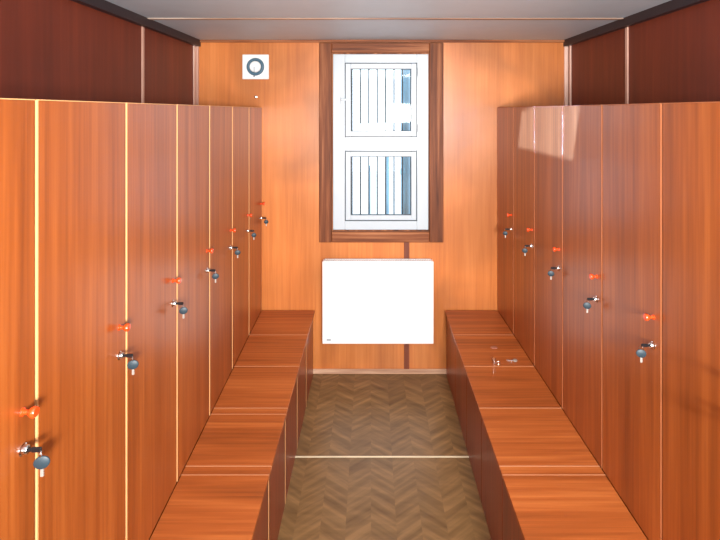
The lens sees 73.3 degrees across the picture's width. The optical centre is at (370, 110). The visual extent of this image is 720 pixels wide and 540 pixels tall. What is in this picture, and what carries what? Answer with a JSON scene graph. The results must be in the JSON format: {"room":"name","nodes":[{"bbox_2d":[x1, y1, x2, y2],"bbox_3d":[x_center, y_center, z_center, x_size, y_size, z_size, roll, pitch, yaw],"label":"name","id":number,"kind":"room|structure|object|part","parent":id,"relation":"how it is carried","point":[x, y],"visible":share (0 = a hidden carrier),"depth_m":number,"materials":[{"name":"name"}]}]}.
{"room":"changing room","nodes":[
{"label":"changing room","id":0,"kind":"room"},
{"bbox_2d":[0,0,192,104],"bbox_3d":[-1.308,0.688,0.890,0.100,2.395,5.380,0,0,0],"label":"wall","id":1,"kind":"structure","parent":0,"point":[69,50],"depth_m":2.10,"materials":[{"name":"red laminate"}]},
{"bbox_2d":[71,0,200,46],"bbox_3d":[-1.241,-0.486,0.890,0.034,0.047,5.180,0,0,0],"label":"trim","id":2,"kind":"structure","parent":1,"relation":"attached to","point":[104,6],"depth_m":2.54,"materials":[{"name":"brown wood"}]},
{"bbox_2d":[141,26,143,102],"bbox_3d":[-1.254,-0.039,2.660,0.008,0.848,0.024,0,0,0],"label":"trim","id":3,"kind":"structure","parent":1,"relation":"attached to","point":[142,27],"depth_m":2.65,"materials":[{"name":"brown wood"}]},
{"bbox_2d":[193,46,198,104],"bbox_3d":[-1.247,-0.039,3.450,0.022,0.848,0.060,0,0,0],"label":"trim","id":4,"kind":"structure","parent":1,"relation":"attached to","point":[195,48],"depth_m":3.45,"materials":[{"name":"brown wood"}]},
{"bbox_2d":[199,43,563,368],"bbox_3d":[0.080,0.688,3.530,2.675,2.395,0.100,0,0,0],"label":"wall","id":5,"kind":"structure","parent":0,"point":[479,78],"depth_m":3.48,"materials":[{"name":"orange laminate"}]},
{"bbox_2d":[242,54,268,78],"bbox_3d":[-0.827,-0.316,3.457,0.190,0.178,0.044,0,0,0],"label":"air vent","id":6,"kind":"object","parent":5,"relation":"in","point":[254,66],"visible":1,"depth_m":3.46,"materials":[{"name":"white plastic"}]},
{"bbox_2d":[322,259,433,343],"bbox_3d":[0.049,1.340,3.432,0.778,0.579,0.096,0,0,0],"label":"wall heater","id":7,"kind":"object","parent":5,"relation":"attached to","point":[365,301],"visible":1,"depth_m":3.38,"materials":[{"name":"white metal"}]},
{"bbox_2d":[324,259,430,260],"bbox_3d":[0.048,1.058,3.422,0.753,0.014,0.054,0,0,0],"label":"grille","id":8,"kind":"object","parent":7,"relation":"attached to","point":[324,259],"depth_m":3.44,"materials":[{"name":"white metal"}]},
{"bbox_2d":[313,369,445,373],"bbox_3d":[0.080,1.868,3.473,2.675,0.034,0.014,0,0,0],"label":"baseboard","id":9,"kind":"structure","parent":5,"relation":"attached to","point":[315,371],"depth_m":3.47,"materials":[{"name":"brown wood"}]},
{"bbox_2d":[319,43,442,241],"bbox_3d":[0.074,0.225,3.507,0.888,1.426,0.135,0,0,0],"label":"window","id":10,"kind":"structure","parent":5,"relation":"in","point":[423,143],"depth_m":3.47,"materials":[{"name":"brown wood"}]},
{"bbox_3d":[-0.325,0.225,3.466,0.090,1.426,0.027,0,0,0],"label":"casing","id":11,"kind":"part","parent":10,"relation":"part of","materials":[{"name":"brown wood"}]},
{"bbox_2d":[351,70,352,130],"bbox_3d":[-0.143,-0.079,3.644,0.008,0.451,0.018,0,0,0],"label":"window grille","id":12,"kind":"object","parent":10,"relation":"attached to","point":[351,70],"depth_m":3.64,"materials":[{"name":"metal"}]},
{"bbox_2d":[351,157,352,213],"bbox_3d":[-0.143,0.560,3.644,0.008,0.421,0.018,0,0,0],"label":"window grille","id":13,"kind":"object","parent":10,"relation":"attached to","point":[351,157],"depth_m":3.64,"materials":[{"name":"metal"}]},
{"bbox_2d":[360,70,360,130],"bbox_3d":[-0.079,-0.079,3.644,0.005,0.451,0.018,0,0,0],"label":"window grille","id":14,"kind":"object","parent":10,"relation":"attached to","point":[360,70],"depth_m":3.64,"materials":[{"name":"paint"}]},
{"bbox_2d":[360,157,360,213],"bbox_3d":[-0.079,0.560,3.644,0.005,0.421,0.018,0,0,0],"label":"window grille","id":15,"kind":"object","parent":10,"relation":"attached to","point":[360,157],"depth_m":3.64,"materials":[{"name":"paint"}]},
{"bbox_2d":[368,70,368,130],"bbox_3d":[-0.019,-0.079,3.644,0.005,0.451,0.018,0,0,0],"label":"window grille","id":16,"kind":"object","parent":10,"relation":"attached to","point":[368,70],"depth_m":3.64,"materials":[{"name":"metal"}]},
{"bbox_2d":[368,157,368,213],"bbox_3d":[-0.019,0.560,3.644,0.005,0.421,0.018,0,0,0],"label":"window grille","id":17,"kind":"object","parent":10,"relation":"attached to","point":[368,157],"depth_m":3.64,"materials":[{"name":"metal"}]},
{"bbox_2d":[377,70,377,130],"bbox_3d":[0.049,-0.079,3.644,0.005,0.451,0.018,0,0,0],"label":"window grille","id":18,"kind":"object","parent":10,"relation":"attached to","point":[377,130],"depth_m":3.64,"materials":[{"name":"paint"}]},
{"bbox_2d":[377,157,377,213],"bbox_3d":[0.049,0.560,3.644,0.005,0.421,0.018,0,0,0],"label":"window grille","id":19,"kind":"object","parent":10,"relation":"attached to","point":[377,157],"depth_m":3.64,"materials":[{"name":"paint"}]},
{"bbox_3d":[0.070,0.223,3.515,0.687,1.266,0.060,0,0,0],"label":"frame","id":20,"kind":"part","parent":10,"relation":"part of","materials":[{"name":"white plastic"}]},
{"bbox_3d":[0.068,0.901,3.466,0.696,0.076,0.027,0,0,0],"label":"casing","id":21,"kind":"part","parent":10,"relation":"part of","materials":[{"name":"brown wood"}]},
{"bbox_3d":[0.068,-0.452,3.466,0.696,0.070,0.027,0,0,0],"label":"casing","id":22,"kind":"part","parent":10,"relation":"part of","materials":[{"name":"brown wood"}]},
{"bbox_3d":[0.072,-0.079,3.502,0.509,0.523,0.056,0,0,0],"label":"sash","id":23,"kind":"part","parent":10,"relation":"part of","materials":[{"name":"white plastic"}]},
{"bbox_2d":[385,70,385,130],"bbox_3d":[0.109,-0.079,3.644,0.005,0.451,0.018,0,0,0],"label":"window grille","id":24,"kind":"object","parent":10,"relation":"attached to","point":[385,70],"depth_m":3.64,"materials":[{"name":"metal"}]},
{"bbox_2d":[385,157,385,213],"bbox_3d":[0.109,0.560,3.644,0.005,0.421,0.018,0,0,0],"label":"window grille","id":25,"kind":"object","parent":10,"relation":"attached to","point":[385,157],"depth_m":3.64,"materials":[{"name":"metal"}]},
{"bbox_2d":[393,70,394,130],"bbox_3d":[0.173,-0.079,3.644,0.008,0.451,0.018,0,0,0],"label":"window grille","id":26,"kind":"object","parent":10,"relation":"attached to","point":[393,70],"depth_m":3.64,"materials":[{"name":"metal"}]},
{"bbox_2d":[393,157,394,213],"bbox_3d":[0.173,0.560,3.644,0.008,0.421,0.018,0,0,0],"label":"window grille","id":27,"kind":"object","parent":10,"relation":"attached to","point":[393,157],"depth_m":3.64,"materials":[{"name":"metal"}]},
{"bbox_2d":[402,70,402,130],"bbox_3d":[0.237,-0.079,3.644,0.005,0.451,0.018,0,0,0],"label":"window grille","id":28,"kind":"object","parent":10,"relation":"attached to","point":[402,70],"depth_m":3.64,"materials":[{"name":"metal"}]},
{"bbox_2d":[402,157,402,213],"bbox_3d":[0.237,0.560,3.644,0.005,0.421,0.018,0,0,0],"label":"window grille","id":29,"kind":"object","parent":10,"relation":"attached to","point":[402,157],"depth_m":3.64,"materials":[{"name":"metal"}]},
{"bbox_2d":[410,157,410,213],"bbox_3d":[0.297,0.560,3.644,0.005,0.421,0.018,0,0,0],"label":"window grille","id":30,"kind":"object","parent":10,"relation":"attached to","point":[410,157],"depth_m":3.64,"materials":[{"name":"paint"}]},
{"bbox_3d":[0.467,0.225,3.466,0.101,1.426,0.027,0,0,0],"label":"casing","id":31,"kind":"part","parent":10,"relation":"part of","materials":[{"name":"brown wood"}]},
{"bbox_2d":[200,40,563,42],"bbox_3d":[0.080,-0.501,3.470,2.607,0.018,0.020,0,0,0],"label":"trim","id":32,"kind":"structure","parent":5,"relation":"attached to","point":[201,41],"depth_m":3.46,"materials":[{"name":"brown wood"}]},
{"bbox_2d":[404,242,408,368],"bbox_3d":[0.256,1.393,3.475,0.037,0.916,0.010,0,0,0],"label":"trim","id":33,"kind":"structure","parent":5,"relation":"attached to","point":[406,244],"depth_m":3.47,"materials":[{"name":"brown wood"}]},
{"bbox_2d":[277,374,490,539],"bbox_3d":[0.080,1.935,0.890,2.875,0.100,5.380,0,0,0],"label":"floor","id":34,"kind":"structure","parent":0,"point":[345,414],"depth_m":2.56,"materials":[{"name":"brown wood"}]},
{"bbox_2d":[0,98,39,539],"bbox_3d":[-0.939,0.930,0.844,0.493,1.910,0.404,0,0,0],"label":"locker","id":35,"kind":"object","parent":34,"relation":"on","point":[18,410],"visible":1,"depth_m":0.99,"materials":[{"name":"laminate"}]},
{"bbox_3d":[-0.708,0.624,1.004,0.030,0.023,0.023,0,0,0],"label":"knob","id":36,"kind":"part","parent":35,"relation":"part of","materials":[{"name":"orange plastic"}]},
{"bbox_2d":[28,447,49,476],"bbox_3d":[-0.689,0.728,1.004,0.042,0.062,0.013,0,0,0],"label":"key","id":37,"kind":"object","parent":35,"relation":"attached to","point":[41,462],"visible":1,"depth_m":1.00,"materials":[{"name":"silver metal"}]},
{"bbox_3d":[-0.682,0.749,1.004,0.007,0.019,0.002,0,0,0],"label":"key blade","id":38,"kind":"part","parent":37,"relation":"part of","materials":[{"name":"silver metal"}]},
{"bbox_2d":[34,99,130,539],"bbox_3d":[-0.949,0.930,1.248,0.493,1.910,0.404,0,0,0],"label":"locker","id":39,"kind":"object","parent":34,"relation":"on","point":[80,326],"visible":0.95,"depth_m":1.22,"materials":[{"name":"laminate"}]},
{"bbox_3d":[-0.718,0.630,1.409,0.030,0.023,0.023,0,0,0],"label":"knob","id":40,"kind":"part","parent":39,"relation":"part of","materials":[{"name":"orange plastic"}]},
{"bbox_2d":[123,354,138,374],"bbox_3d":[-0.699,0.737,1.409,0.042,0.062,0.013,0,0,0],"label":"key","id":41,"kind":"object","parent":39,"relation":"attached to","point":[133,364],"visible":1,"depth_m":1.41,"materials":[{"name":"silver plastic"}]},
{"bbox_2d":[125,103,180,539],"bbox_3d":[-0.959,0.930,1.653,0.493,1.910,0.404,0,0,0],"label":"locker","id":42,"kind":"object","parent":34,"relation":"on","point":[151,280],"visible":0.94,"depth_m":1.61,"materials":[{"name":"laminate"}]},
{"bbox_3d":[-0.728,0.636,1.814,0.030,0.023,0.023,0,0,0],"label":"knob","id":43,"kind":"part","parent":42,"relation":"part of","materials":[{"name":"orange plastic"}]},
{"bbox_2d":[176,302,187,318],"bbox_3d":[-0.709,0.747,1.814,0.042,0.062,0.013,0,0,0],"label":"key","id":44,"kind":"object","parent":42,"relation":"attached to","point":[183,310],"visible":1,"depth_m":1.81,"materials":[{"name":"silver plastic"}]},
{"bbox_2d":[172,104,213,492],"bbox_3d":[-0.969,0.930,2.058,0.493,1.910,0.404,0,0,0],"label":"locker","id":45,"kind":"object","parent":34,"relation":"on","point":[193,250],"visible":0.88,"depth_m":2.03,"materials":[{"name":"laminate"}]},
{"bbox_2d":[209,269,218,282],"bbox_3d":[-0.719,0.756,2.219,0.042,0.062,0.013,0,0,0],"label":"key","id":46,"kind":"object","parent":45,"relation":"attached to","point":[215,275],"visible":1,"depth_m":2.22,"materials":[{"name":"silver metal"}]},
{"bbox_2d":[150,467,270,539],"bbox_3d":[-0.572,1.655,1.752,0.347,0.459,0.379,0,0,0],"label":"bench","id":47,"kind":"object","parent":34,"relation":"on","point":[205,503],"visible":1,"depth_m":1.76,"materials":[{"name":"laminate"}]},
{"bbox_3d":[-0.572,1.434,1.920,0.346,0.016,0.042,0,0,0],"label":"rail","id":48,"kind":"part","parent":47,"relation":"part of","materials":[{"name":"laminate"}]},
{"bbox_3d":[-0.418,1.665,1.754,0.017,0.441,0.375,0,0,0],"label":"panel","id":49,"kind":"part","parent":47,"relation":"part of","materials":[{"name":"laminate"}]},
{"bbox_2d":[205,106,235,424],"bbox_3d":[-0.979,0.930,2.463,0.493,1.910,0.404,0,0,0],"label":"locker","id":50,"kind":"object","parent":34,"relation":"on","point":[220,117],"visible":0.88,"depth_m":2.42,"materials":[{"name":"laminate"}]},
{"bbox_3d":[-0.768,0.701,2.466,0.018,1.447,0.394,0,0,-1],"label":"door","id":51,"kind":"part","parent":50,"relation":"part of","materials":[{"name":"laminate"}]},
{"bbox_2d":[233,247,240,257],"bbox_3d":[-0.729,0.766,2.624,0.042,0.062,0.013,0,0,0],"label":"key","id":52,"kind":"object","parent":50,"relation":"attached to","point":[237,252],"visible":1,"depth_m":2.62,"materials":[{"name":"silver metal"}]},
{"bbox_2d":[185,408,287,539],"bbox_3d":[-0.577,1.655,2.132,0.356,0.459,0.379,0,0,0],"label":"bench","id":53,"kind":"object","parent":34,"relation":"on","point":[230,437],"visible":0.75,"depth_m":2.11,"materials":[{"name":"laminate"}]},
{"bbox_3d":[-0.576,1.434,2.111,0.355,0.016,0.329,0,0,0],"label":"lid","id":54,"kind":"part","parent":53,"relation":"part of","materials":[{"name":"laminate"}]},
{"bbox_3d":[-0.577,1.434,2.300,0.355,0.016,0.042,0,0,0],"label":"rail","id":55,"kind":"part","parent":53,"relation":"part of","materials":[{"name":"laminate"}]},
{"bbox_3d":[-0.419,1.665,2.134,0.017,0.441,0.375,0,0,0],"label":"panel","id":56,"kind":"part","parent":53,"relation":"part of","materials":[{"name":"laminate"}]},
{"bbox_2d":[229,106,251,375],"bbox_3d":[-0.990,0.930,2.869,0.493,1.910,0.404,0,0,0],"label":"locker","id":57,"kind":"object","parent":34,"relation":"on","point":[240,115],"visible":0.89,"depth_m":2.83,"materials":[{"name":"laminate"}]},
{"bbox_3d":[-0.778,0.701,2.871,0.018,1.447,0.394,0,0,-1],"label":"door","id":58,"kind":"part","parent":57,"relation":"part of","materials":[{"name":"laminate"}]},
{"bbox_2d":[249,230,255,239],"bbox_3d":[-0.739,0.776,3.029,0.042,0.062,0.013,0,0,0],"label":"key","id":59,"kind":"object","parent":57,"relation":"attached to","point":[253,235],"visible":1,"depth_m":3.03,"materials":[{"name":"silver metal"}]},
{"bbox_2d":[246,107,264,340],"bbox_3d":[-1.000,0.930,3.273,0.493,1.910,0.404,0,0,0],"label":"locker","id":60,"kind":"object","parent":34,"relation":"on","point":[255,113],"visible":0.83,"depth_m":3.26,"materials":[{"name":"laminate"}]},
{"bbox_3d":[-0.788,0.701,3.276,0.018,1.447,0.394,0,0,-1],"label":"door","id":61,"kind":"part","parent":60,"relation":"part of","materials":[{"name":"laminate"}]},
{"bbox_2d":[214,367,298,502],"bbox_3d":[-0.582,1.655,2.512,0.364,0.459,0.379,0,0,0],"label":"bench","id":62,"kind":"object","parent":34,"relation":"on","point":[245,387],"visible":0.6,"depth_m":2.49,"materials":[{"name":"laminate"}]},
{"bbox_3d":[-0.582,1.434,2.514,0.364,0.016,0.375,0,0,0],"label":"lid","id":63,"kind":"part","parent":62,"relation":"part of","materials":[{"name":"laminate"}]},
{"bbox_3d":[-0.420,1.665,2.514,0.017,0.441,0.375,0,0,0],"label":"panel","id":64,"kind":"part","parent":62,"relation":"part of","materials":[{"name":"laminate"}]},
{"bbox_2d":[234,335,307,446],"bbox_3d":[-0.587,1.655,2.892,0.373,0.459,0.379,0,0,0],"label":"bench","id":65,"kind":"object","parent":34,"relation":"on","point":[258,350],"visible":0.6,"depth_m":2.87,"materials":[{"name":"laminate"}]},
{"bbox_3d":[-0.587,1.434,2.894,0.373,0.016,0.375,0,0,0],"label":"lid","id":66,"kind":"part","parent":65,"relation":"part of","materials":[{"name":"laminate"}]},
{"bbox_3d":[-0.421,1.665,2.893,0.017,0.441,0.375,0,0,0],"label":"panel","id":67,"kind":"part","parent":65,"relation":"part of","materials":[{"name":"laminate"}]},
{"bbox_2d":[250,310,314,404],"bbox_3d":[-0.592,1.655,3.272,0.382,0.459,0.379,0,0,0],"label":"bench","id":68,"kind":"object","parent":34,"relation":"on","point":[269,322],"visible":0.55,"depth_m":3.25,"materials":[{"name":"laminate"}]},
{"bbox_3d":[-0.592,1.434,3.274,0.382,0.016,0.375,0,0,0],"label":"lid","id":69,"kind":"part","parent":68,"relation":"part of","materials":[{"name":"laminate"}]},
{"bbox_3d":[-0.421,1.665,3.273,0.017,0.441,0.375,0,0,0],"label":"panel","id":70,"kind":"part","parent":68,"relation":"part of","materials":[{"name":"laminate"}]},
{"bbox_2d":[295,456,468,457],"bbox_3d":[0.040,1.883,2.637,1.000,0.003,0.010,0,0,0],"label":"trim","id":71,"kind":"structure","parent":34,"relation":"on","point":[295,456],"depth_m":2.63,"materials":[{"name":"metal"}]},
{"bbox_2d":[445,310,512,403],"bbox_3d":[0.717,1.655,3.272,0.384,0.459,0.379,0,0,0],"label":"bench","id":72,"kind":"object","parent":34,"relation":"on","point":[458,322],"visible":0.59,"depth_m":3.26,"materials":[{"name":"laminate"}]},
{"bbox_3d":[0.546,1.665,3.273,0.016,0.441,0.375,0,0,0],"label":"panel","id":73,"kind":"part","parent":72,"relation":"part of","materials":[{"name":"laminate"}]},
{"bbox_3d":[0.717,1.434,3.274,0.384,0.016,0.375,0,0,0],"label":"lid","id":74,"kind":"part","parent":72,"relation":"part of","materials":[{"name":"laminate"}]},
{"bbox_2d":[453,335,533,447],"bbox_3d":[0.717,1.655,2.892,0.390,0.459,0.379,0,0,0],"label":"bench","id":75,"kind":"object","parent":34,"relation":"on","point":[470,350],"visible":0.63,"depth_m":2.87,"materials":[{"name":"laminate"}]},
{"bbox_3d":[0.543,1.665,2.893,0.016,0.441,0.375,0,0,0],"label":"panel","id":76,"kind":"part","parent":75,"relation":"part of","materials":[{"name":"laminate"}]},
{"bbox_3d":[0.717,1.434,2.894,0.390,0.016,0.375,0,0,0],"label":"lid","id":77,"kind":"part","parent":75,"relation":"part of","materials":[{"name":"laminate"}]},
{"bbox_2d":[497,107,516,338],"bbox_3d":[1.130,0.930,3.282,0.501,1.910,0.387,0,0,0],"label":"locker","id":78,"kind":"object","parent":34,"relation":"on","point":[505,115],"visible":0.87,"depth_m":3.27,"materials":[{"name":"laminate"}]},
{"bbox_2d":[464,367,560,502],"bbox_3d":[0.717,1.655,2.512,0.397,0.459,0.379,0,0,0],"label":"bench","id":79,"kind":"object","parent":34,"relation":"on","point":[487,387],"visible":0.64,"depth_m":2.49,"materials":[{"name":"laminate"}]},
{"bbox_3d":[0.540,1.665,2.514,0.016,0.441,0.375,0,0,0],"label":"panel","id":80,"kind":"part","parent":79,"relation":"part of","materials":[{"name":"laminate"}]},
{"bbox_3d":[0.717,1.434,2.514,0.397,0.016,0.375,0,0,0],"label":"lid","id":81,"kind":"part","parent":79,"relation":"part of","materials":[{"name":"laminate"}]},
{"bbox_2d":[514,106,537,370],"bbox_3d":[1.133,0.930,2.894,0.501,1.910,0.387,0,0,0],"label":"locker","id":82,"kind":"object","parent":34,"relation":"on","point":[524,117],"visible":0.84,"depth_m":2.87,"materials":[{"name":"laminate"}]},
{"bbox_2d":[522,245,529,255],"bbox_3d":[0.878,0.790,2.743,0.042,0.062,0.012,0,0,11],"label":"key","id":83,"kind":"object","parent":82,"relation":"attached to","point":[524,250],"visible":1,"depth_m":2.74,"materials":[{"name":"grey plastic"}]},
{"bbox_2d":[479,408,599,539],"bbox_3d":[0.717,1.655,2.132,0.403,0.459,0.379,0,0,0],"label":"bench","id":84,"kind":"object","parent":34,"relation":"on","point":[511,437],"visible":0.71,"depth_m":2.11,"materials":[{"name":"laminate"}]},
{"bbox_3d":[0.537,1.665,2.134,0.016,0.441,0.375,0,0,0],"label":"panel","id":85,"kind":"part","parent":84,"relation":"part of","materials":[{"name":"laminate"}]},
{"bbox_3d":[0.717,1.434,2.134,0.403,0.016,0.375,0,0,0],"label":"lid","id":86,"kind":"part","parent":84,"relation":"part of","materials":[{"name":"laminate"}]},
{"bbox_2d":[535,106,566,415],"bbox_3d":[1.136,0.930,2.506,0.501,1.910,0.387,0,0,0],"label":"locker","id":87,"kind":"object","parent":34,"relation":"on","point":[548,119],"visible":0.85,"depth_m":2.48,"materials":[{"name":"laminate"}]},
{"bbox_2d":[548,267,556,279],"bbox_3d":[0.881,0.790,2.355,0.042,0.062,0.012,0,0,11],"label":"key","id":88,"kind":"object","parent":87,"relation":"attached to","point":[550,273],"visible":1,"depth_m":2.35,"materials":[{"name":"grey plastic"}]},
{"bbox_2d":[500,467,646,539],"bbox_3d":[0.717,1.655,1.752,0.409,0.459,0.379,0,0,0],"label":"bench","id":89,"kind":"object","parent":34,"relation":"on","point":[540,503],"visible":1,"depth_m":1.76,"materials":[{"name":"laminate"}]},
{"bbox_3d":[0.534,1.665,1.754,0.016,0.441,0.375,0,0,0],"label":"panel","id":90,"kind":"part","parent":89,"relation":"part of","materials":[{"name":"laminate"}]},
{"bbox_3d":[0.717,1.434,1.920,0.404,0.016,0.042,0,0,0],"label":"rail","id":91,"kind":"part","parent":89,"relation":"part of","materials":[{"name":"laminate"}]},
{"bbox_2d":[563,105,606,476],"bbox_3d":[1.139,0.930,2.118,0.501,1.910,0.387,0,0,0],"label":"locker","id":92,"kind":"object","parent":34,"relation":"on","point":[582,124],"visible":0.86,"depth_m":2.09,"materials":[{"name":"laminate"}]},
{"bbox_2d":[583,298,593,312],"bbox_3d":[0.885,0.790,1.967,0.042,0.062,0.012,0,0,11],"label":"key","id":93,"kind":"object","parent":92,"relation":"attached to","point":[586,305],"visible":1,"depth_m":1.97,"materials":[{"name":"grey plastic"}]},
{"bbox_3d":[0.904,0.673,1.968,0.030,0.023,0.023,0,0,0],"label":"knob","id":94,"kind":"part","parent":92,"relation":"part of","materials":[{"name":"orange plastic"}]},
{"bbox_2d":[603,103,662,539],"bbox_3d":[1.143,0.930,1.730,0.501,1.910,0.387,0,0,0],"label":"locker","id":95,"kind":"object","parent":34,"relation":"on","point":[632,133],"visible":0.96,"depth_m":1.70,"materials":[{"name":"laminate"}]},
{"bbox_2d":[636,344,649,362],"bbox_3d":[0.888,0.790,1.579,0.042,0.062,0.012,0,0,11],"label":"key","id":96,"kind":"object","parent":95,"relation":"attached to","point":[641,353],"visible":1,"depth_m":1.58,"materials":[{"name":"grey metal"}]},
{"bbox_3d":[0.907,0.673,1.580,0.030,0.023,0.023,0,0,0],"label":"knob","id":97,"kind":"part","parent":95,"relation":"part of","materials":[{"name":"orange plastic"}]},
{"bbox_2d":[662,101,719,539],"bbox_3d":[1.146,0.930,1.342,0.501,1.910,0.387,0,0,0],"label":"locker","id":98,"kind":"object","parent":34,"relation":"on","point":[691,130],"visible":1,"depth_m":1.39,"materials":[{"name":"laminate"}]},
{"bbox_2d":[106,0,670,39],"bbox_3d":[0.080,-0.550,0.890,2.875,0.080,5.380,0,0,0],"label":"ceiling","id":99,"kind":"structure","parent":0,"point":[199,29],"depth_m":2.58,"materials":[{"name":"white paint"}]},
{"bbox_2d":[147,18,623,19],"bbox_3d":[0.080,-0.507,2.664,2.607,0.006,0.032,0,0,0],"label":"trim","id":100,"kind":"structure","parent":99,"relation":"attached to","point":[147,18],"depth_m":2.65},
{"bbox_2d":[568,0,719,104],"bbox_3d":[1.467,0.688,0.890,0.100,2.395,5.380,0,0,0],"label":"wall","id":101,"kind":"structure","parent":0,"point":[674,57],"depth_m":2.40,"materials":[{"name":"red laminate"}]},
{"bbox_2d":[564,46,570,105],"bbox_3d":[1.402,-0.039,3.450,0.030,0.848,0.060,0,0,0],"label":"trim","id":102,"kind":"structure","parent":101,"relation":"attached to","point":[567,50],"depth_m":3.47,"materials":[{"name":"brown wood"}]},
{"bbox_2d":[625,27,628,103],"bbox_3d":[1.413,-0.039,2.673,0.008,0.848,0.026,0,0,0],"label":"trim","id":103,"kind":"structure","parent":101,"relation":"attached to","point":[626,28],"depth_m":2.67,"materials":[{"name":"brown wood"}]},
{"bbox_2d":[563,0,708,46],"bbox_3d":[1.400,-0.486,0.890,0.034,0.047,5.180,0,0,0],"label":"trim","id":104,"kind":"structure","parent":101,"relation":"attached to","point":[671,6],"depth_m":2.54,"materials":[{"name":"brown wood"}]},
{"label":"outside","id":105,"kind":"structure","parent":0,"visible":0},
{"bbox_2d":[353,172,400,213],"bbox_3d":[0.000,2.235,10.630,16.000,0.100,13.700,0,0,0],"label":"ground","id":106,"kind":"structure","parent":105,"point":[356,175],"depth_m":12.82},
{"bbox_2d":[369,165,370,213],"bbox_3d":[-0.015,1.365,4.880,0.033,1.640,0.033,0,0,0],"label":"post","id":107,"kind":"object","parent":106,"relation":"on","point":[369,165],"visible":0.27,"depth_m":4.87,"materials":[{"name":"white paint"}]},
{"bbox_2d":[386,157,388,213],"bbox_3d":[0.161,1.284,4.880,0.064,1.802,0.064,0,0,0],"label":"post","id":108,"kind":"object","parent":106,"relation":"on","point":[387,158],"visible":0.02,"depth_m":4.86,"materials":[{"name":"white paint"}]},
{"bbox_2d":[400,70,409,213],"bbox_3d":[0.291,0.660,4.080,0.089,3.050,0.089,0,0,0],"label":"drainpipe","id":109,"kind":"object","parent":106,"relation":"on","point":[406,73],"visible":0.24,"depth_m":4.04,"materials":[{"name":"white metal"}]}
]}

